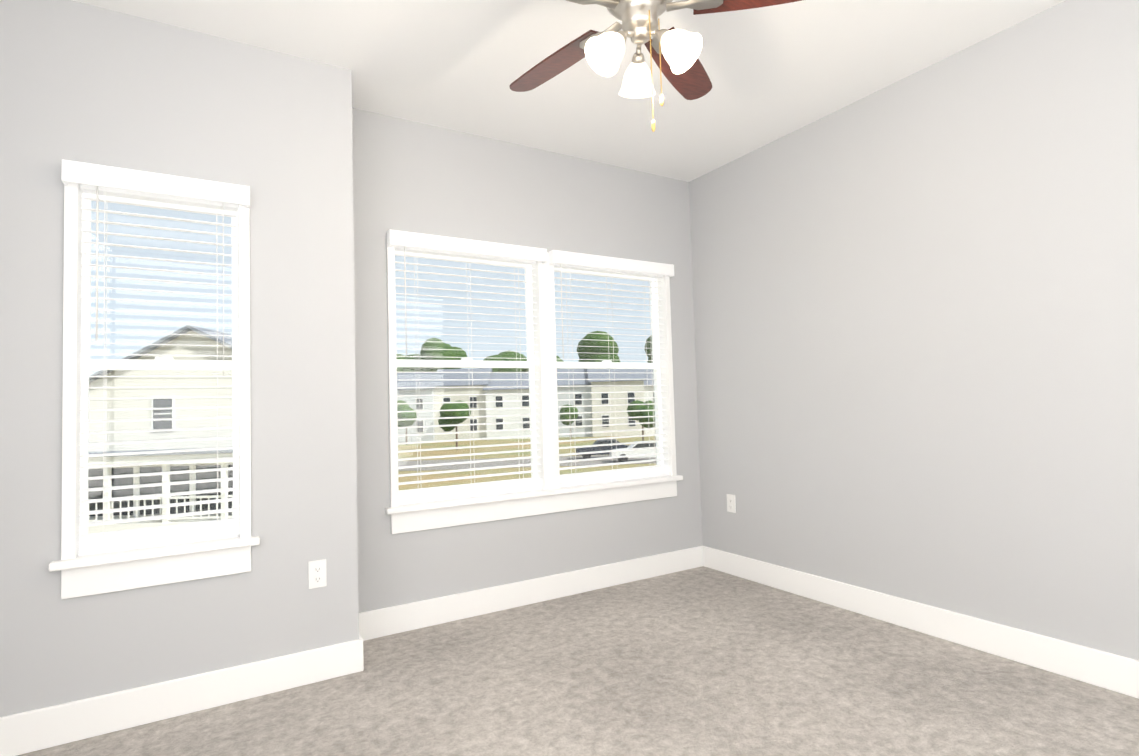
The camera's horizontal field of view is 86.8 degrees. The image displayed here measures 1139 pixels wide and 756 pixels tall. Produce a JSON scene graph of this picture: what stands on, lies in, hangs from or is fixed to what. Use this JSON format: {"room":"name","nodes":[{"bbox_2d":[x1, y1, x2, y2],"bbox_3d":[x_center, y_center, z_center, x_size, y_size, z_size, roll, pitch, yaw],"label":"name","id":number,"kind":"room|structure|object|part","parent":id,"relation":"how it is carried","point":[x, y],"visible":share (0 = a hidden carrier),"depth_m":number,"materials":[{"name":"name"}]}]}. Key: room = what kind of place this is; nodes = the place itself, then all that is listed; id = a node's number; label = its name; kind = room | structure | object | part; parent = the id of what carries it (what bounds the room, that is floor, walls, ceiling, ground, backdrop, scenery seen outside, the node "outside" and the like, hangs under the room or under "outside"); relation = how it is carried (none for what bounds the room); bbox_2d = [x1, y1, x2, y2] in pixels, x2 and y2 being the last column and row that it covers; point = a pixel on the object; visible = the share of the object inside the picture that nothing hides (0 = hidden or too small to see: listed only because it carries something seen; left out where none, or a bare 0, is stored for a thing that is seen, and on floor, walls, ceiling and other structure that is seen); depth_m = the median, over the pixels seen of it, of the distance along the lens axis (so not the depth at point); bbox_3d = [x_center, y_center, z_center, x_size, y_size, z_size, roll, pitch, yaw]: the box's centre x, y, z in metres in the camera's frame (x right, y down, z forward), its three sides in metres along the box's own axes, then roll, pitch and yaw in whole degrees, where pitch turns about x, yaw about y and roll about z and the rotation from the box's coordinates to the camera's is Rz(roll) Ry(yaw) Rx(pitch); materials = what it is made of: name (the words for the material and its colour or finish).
{"room":"empty bedroom","nodes":[
{"label":"empty bedroom","id":0,"kind":"room"},
{"bbox_2d":[0,0,358,716],"bbox_3d":[-1.788,-0.058,2.346,1.800,2.740,0.160,0,-3,-31],"label":"wall","id":1,"kind":"structure","parent":0,"point":[104,86],"depth_m":2.42,"materials":[{"name":"grey paint"}]},
{"bbox_2d":[48,535,259,571],"bbox_3d":[-1.603,0.674,2.378,0.665,0.030,0.200,0,-3,-31],"label":"window sill","id":2,"kind":"structure","parent":1,"relation":"attached to","point":[143,554],"depth_m":2.29,"materials":[{"name":"white wood"}]},
{"bbox_2d":[61,182,250,559],"bbox_3d":[-1.633,-0.062,2.424,0.605,1.445,0.168,0,-3,-31],"label":"window","id":3,"kind":"structure","parent":1,"relation":"in","point":[77,539],"depth_m":2.37,"materials":[{"name":"white wood"}]},
{"bbox_2d":[95,186,106,547],"bbox_3d":[-1.765,-0.052,2.264,0.028,1.371,0.007,1,-3,-43],"label":"blind cord","id":4,"kind":"object","parent":3,"relation":"hanging from","point":[97,222],"depth_m":2.28,"materials":[{"name":"white fabric"}]},
{"bbox_2d":[61,159,249,207],"bbox_3d":[-1.595,-0.754,2.360,0.605,0.080,0.052,0,-3,-31],"label":"window valance","id":5,"kind":"object","parent":3,"relation":"attached to","point":[118,177],"visible":1,"depth_m":2.32,"materials":[{"name":"white wood"}]},
{"bbox_3d":[-1.649,-0.052,2.452,0.483,1.314,0.032,0,-3,-31],"label":"glass","id":6,"kind":"part","parent":3,"relation":"part of","materials":[{"name":"clear glass"}]},
{"bbox_2d":[216,209,223,532],"bbox_3d":[-1.430,-0.052,2.467,0.026,1.371,0.003,-1,-3,-13],"label":"blind cord","id":7,"kind":"object","parent":3,"relation":"hanging from","point":[216,209],"depth_m":2.47,"materials":[{"name":"white fabric"}]},
{"bbox_2d":[61,546,250,598],"bbox_3d":[-1.571,0.741,2.325,0.605,0.110,0.016,0,-3,-31],"label":"apron","id":8,"kind":"object","parent":1,"relation":"attached to","point":[92,580],"visible":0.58,"depth_m":2.30,"materials":[{"name":"white wood"}]},
{"bbox_2d":[0,639,363,755],"bbox_3d":[-1.630,1.235,2.260,1.656,0.140,0.016,0,-3,-31],"label":"baseboard","id":9,"kind":"structure","parent":1,"relation":"attached to","point":[45,727],"depth_m":2.31,"materials":[{"name":"white wood"}]},
{"bbox_2d":[308,559,326,588],"bbox_3d":[-1.093,0.850,2.611,0.072,0.116,0.009,0,-3,-31],"label":"outlet","id":10,"kind":"object","parent":1,"relation":"attached to","point":[317,577],"visible":1,"depth_m":2.61,"materials":[{"name":"white plastic"}]},
{"bbox_2d":[352,108,702,612],"bbox_3d":[-0.102,-0.043,3.783,2.570,2.740,0.160,0,-3,-31],"label":"wall","id":11,"kind":"structure","parent":0,"point":[412,176],"depth_m":3.51,"materials":[{"name":"grey paint"}]},
{"bbox_2d":[386,233,676,533],"bbox_3d":[-0.157,0.024,3.729,1.940,1.585,0.168,0,-3,-31],"label":"window","id":12,"kind":"structure","parent":11,"relation":"in","point":[664,428],"depth_m":3.64,"materials":[{"name":"white wood"}]},
{"bbox_2d":[404,246,421,498],"bbox_3d":[-0.840,-0.035,3.257,0.045,1.371,0.097,-3,-3,20],"label":"blind cord","id":13,"kind":"object","parent":12,"relation":"hanging from","point":[404,246],"depth_m":3.25,"materials":[{"name":"white fabric"}]},
{"bbox_2d":[387,229,546,262],"bbox_3d":[-0.550,-0.738,3.410,0.940,0.080,0.052,0,-3,-31],"label":"window valance","id":14,"kind":"object","parent":12,"relation":"attached to","point":[428,241],"visible":1,"depth_m":3.36,"materials":[{"name":"white wood"}]},
{"bbox_2d":[466,258,474,491],"bbox_3d":[-0.566,-0.023,3.444,0.002,1.349,0.056,0,-3,-31],"label":"blind cord","id":15,"kind":"object","parent":12,"relation":"hanging from","point":[468,356],"depth_m":3.44,"materials":[{"name":"white fabric"}]},
{"bbox_2d":[514,268,531,486],"bbox_3d":[-0.275,-0.036,3.597,0.095,1.371,0.044,-2,-3,11],"label":"blind cord","id":16,"kind":"object","parent":12,"relation":"hanging from","point":[514,268],"depth_m":3.61,"materials":[{"name":"white fabric"}]},
{"bbox_3d":[-0.098,0.756,3.633,1.940,0.110,0.016,0,-3,-31],"label":"window apron","id":17,"kind":"part","parent":12,"relation":"part of","materials":[{"name":"white wood"}]},
{"bbox_2d":[560,264,575,480],"bbox_3d":[-0.003,-0.036,3.760,0.045,1.371,0.099,-3,-3,20],"label":"blind cord","id":18,"kind":"object","parent":12,"relation":"hanging from","point":[560,264],"depth_m":3.76,"materials":[{"name":"white fabric"}]},
{"bbox_2d":[549,250,673,276],"bbox_3d":[0.298,-0.739,3.921,0.960,0.080,0.052,0,-3,-31],"label":"window valance","id":19,"kind":"object","parent":12,"relation":"attached to","point":[585,260],"visible":1,"depth_m":3.87,"materials":[{"name":"white wood"}]},
{"bbox_2d":[606,273,617,477],"bbox_3d":[0.278,-0.025,3.952,0.002,1.349,0.056,0,-3,-31],"label":"blind cord","id":20,"kind":"object","parent":12,"relation":"hanging from","point":[609,368],"depth_m":3.95,"materials":[{"name":"white fabric"}]},
{"bbox_2d":[644,275,660,473],"bbox_3d":[0.577,-0.038,4.111,0.097,1.371,0.045,-2,-3,8],"label":"blind cord","id":21,"kind":"object","parent":12,"relation":"hanging from","point":[657,275],"depth_m":4.12,"materials":[{"name":"white fabric"}]},
{"bbox_2d":[359,546,703,640],"bbox_3d":[-0.088,1.251,3.609,2.410,0.140,0.016,0,-3,-31],"label":"baseboard","id":22,"kind":"structure","parent":11,"relation":"attached to","point":[381,622],"depth_m":3.47,"materials":[{"name":"white wood"}]},
{"bbox_2d":[385,475,682,514],"bbox_3d":[-0.130,0.689,3.686,2.000,0.030,0.200,0,-3,-31],"label":"window sill","id":23,"kind":"structure","parent":11,"relation":"attached to","point":[405,508],"depth_m":3.50,"materials":[{"name":"white wood"}]},
{"bbox_2d":[73,0,1064,181],"bbox_3d":[0.236,-1.586,1.473,4.370,0.120,4.620,0,-3,-31],"label":"ceiling","id":24,"kind":"structure","parent":0,"point":[775,72],"depth_m":2.77,"materials":[{"name":"white paint"}]},
{"bbox_2d":[510,0,801,131],"bbox_3d":[0.186,-1.131,1.943,1.239,0.742,1.253,0,-3,-31],"label":"fan","id":25,"kind":"object","parent":24,"relation":"hanging from","point":[674,52],"visible":1,"depth_m":1.93,"materials":[{"name":"brown wood"}]},
{"bbox_2d":[18,566,1138,755],"bbox_3d":[0.318,1.270,1.348,4.370,0.120,4.620,0,-3,-31],"label":"floor","id":26,"kind":"structure","parent":0,"point":[702,661],"depth_m":2.37,"materials":[{"name":"carpet"}]},
{"bbox_2d":[689,0,1138,659],"bbox_3d":[2.121,-0.166,2.429,0.160,2.740,4.460,0,-3,-31],"label":"wall","id":27,"kind":"structure","parent":0,"point":[915,298],"depth_m":2.83,"materials":[{"name":"grey paint"}]},
{"bbox_2d":[727,494,735,512],"bbox_3d":[1.074,0.834,4.005,0.009,0.116,0.072,0,-3,-31],"label":"outlet","id":28,"kind":"object","parent":27,"relation":"attached to","point":[731,505],"visible":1,"depth_m":4.00,"materials":[{"name":"white plastic"}]},
{"bbox_2d":[703,546,1138,698],"bbox_3d":[2.046,1.136,2.388,0.016,0.140,4.284,0,-3,-31],"label":"baseboard","id":29,"kind":"structure","parent":27,"relation":"attached to","point":[1108,671],"depth_m":2.80,"materials":[{"name":"white wood"}]},
{"label":"outside","id":30,"kind":"structure","parent":0,"visible":0},
{"bbox_2d":[398,436,655,489],"bbox_3d":[17.654,11.899,179.746,560.000,0.300,480.000,-2,-3,-1],"label":"lawn","id":31,"kind":"structure","parent":30,"point":[477,450],"depth_m":53.07,"materials":[{"name":"green plant"}]},
{"bbox_2d":[88,325,398,533],"bbox_3d":[-15.418,2.093,29.698,10.100,8.020,14.400,-2,-3,-1],"label":"house","id":32,"kind":"structure","parent":31,"relation":"on","point":[111,437],"depth_m":24.50,"materials":[{"name":"beige"}]},
{"bbox_2d":[397,400,416,444],"bbox_3d":[-20.215,5.416,73.378,3.325,5.485,3.099,-2,-3,-1],"label":"tree","id":33,"kind":"object","parent":31,"relation":"on","point":[402,416],"depth_m":72.57,"materials":[{"name":"green plant"}]},
{"bbox_2d":[397,354,420,371],"bbox_3d":[-31.760,2.756,117.422,10.753,15.318,9.522,-2,-3,-1],"label":"trees","id":34,"kind":"object","parent":31,"relation":"on","point":[409,369],"depth_m":114.50,"materials":[{"name":"green plant"}]},
{"bbox_2d":[397,373,435,441],"bbox_3d":[-21.625,3.946,84.437,7.680,9.470,10.700,-2,-3,-1],"label":"townhouse","id":35,"kind":"structure","parent":31,"relation":"on","point":[406,391],"depth_m":79.48,"materials":[{"name":"grey"}]},
{"bbox_2d":[417,338,466,371],"bbox_3d":[-24.396,1.173,114.008,9.708,17.759,9.289,-2,-3,-1],"label":"trees","id":36,"kind":"object","parent":31,"relation":"on","point":[442,356],"depth_m":111.25,"materials":[{"name":"green plant"}]},
{"bbox_2d":[438,400,470,449],"bbox_3d":[-11.901,4.875,62.348,3.293,5.125,3.267,-2,-3,-1],"label":"tree","id":37,"kind":"object","parent":31,"relation":"on","point":[445,421],"depth_m":61.30,"materials":[{"name":"green plant"}]},
{"bbox_2d":[430,368,492,440],"bbox_3d":[-14.638,3.590,84.852,7.680,9.820,10.100,-2,-3,-1],"label":"townhouse","id":38,"kind":"structure","parent":31,"relation":"on","point":[454,383],"depth_m":80.18,"materials":[{"name":"beige"}]},
{"bbox_2d":[483,350,526,371],"bbox_3d":[-12.451,2.182,115.591,10.797,15.202,9.815,-2,-3,-1],"label":"trees","id":39,"kind":"object","parent":31,"relation":"on","point":[501,357],"depth_m":112.77,"materials":[{"name":"green plant"}]},
{"bbox_2d":[483,373,529,439],"bbox_3d":[-7.628,3.731,84.645,7.680,9.120,10.700,-2,-3,-1],"label":"townhouse","id":40,"kind":"structure","parent":31,"relation":"on","point":[504,405],"depth_m":79.61,"materials":[{"name":"white"}]},
{"bbox_2d":[398,455,655,470],"bbox_3d":[29.533,5.571,47.051,460.000,0.030,8.000,-2,-3,-1],"label":"street","id":41,"kind":"structure","parent":31,"relation":"on","point":[512,462],"depth_m":45.60,"materials":[{"name":"grey asphalt"}]},
{"bbox_2d":[576,439,627,458],"bbox_3d":[2.712,5.623,47.668,4.400,1.450,1.820,-2,-3,-1],"label":"car","id":42,"kind":"object","parent":41,"relation":"on","point":[587,449],"depth_m":46.77,"materials":[{"name":"grey metal"}]},
{"bbox_2d":[609,440,655,461],"bbox_3d":[5.359,5.400,44.312,4.700,1.450,1.820,-2,-3,-1],"label":"car","id":43,"kind":"object","parent":41,"relation":"on","point":[643,445],"depth_m":43.41,"materials":[{"name":"white metal"}]},
{"bbox_2d":[525,356,563,371],"bbox_3d":[-3.012,2.471,111.157,10.357,13.697,9.531,-2,-3,-1],"label":"trees","id":44,"kind":"object","parent":31,"relation":"on","point":[557,359],"depth_m":108.44,"materials":[{"name":"green plant"}]},
{"bbox_2d":[560,404,577,439],"bbox_3d":[-0.034,5.456,74.827,2.355,4.381,2.645,-2,-3,-1],"label":"tree","id":45,"kind":"object","parent":31,"relation":"on","point":[564,416],"depth_m":73.83,"materials":[{"name":"green plant"}]},
{"bbox_2d":[557,369,591,436],"bbox_3d":[-0.640,3.374,85.061,7.680,9.470,10.100,-2,-3,-1],"label":"townhouse","id":46,"kind":"structure","parent":31,"relation":"on","point":[575,396],"depth_m":80.38,"materials":[{"name":"grey"}]},
{"bbox_2d":[577,331,620,362],"bbox_3d":[5.754,0.135,115.370,8.433,18.233,8.889,-2,-3,-1],"label":"trees","id":47,"kind":"object","parent":31,"relation":"on","point":[592,338],"depth_m":112.15,"materials":[{"name":"green plant"}]},
{"bbox_2d":[587,369,646,436],"bbox_3d":[6.355,2.991,84.877,7.680,9.820,10.700,-2,-3,-1],"label":"townhouse","id":48,"kind":"structure","parent":31,"relation":"on","point":[625,395],"depth_m":79.86,"materials":[{"name":"beige"}]},
{"bbox_2d":[627,400,654,440],"bbox_3d":[7.803,4.625,63.544,3.378,4.605,2.657,-2,-3,-1],"label":"tree","id":49,"kind":"object","parent":31,"relation":"on","point":[640,413],"depth_m":62.91,"materials":[{"name":"green plant"}]},
{"bbox_2d":[643,369,654,434],"bbox_3d":[13.357,3.159,85.269,7.680,9.120,10.100,-2,-3,-1],"label":"townhouse","id":50,"kind":"structure","parent":31,"relation":"on","point":[647,374],"depth_m":80.59,"materials":[{"name":"white"}]},
{"bbox_2d":[645,335,652,362],"bbox_3d":[18.617,-0.290,111.745,9.449,18.029,10.300,-2,-3,-1],"label":"trees","id":51,"kind":"object","parent":31,"relation":"on","point":[648,344],"depth_m":109.56,"materials":[{"name":"green plant"}]}
]}

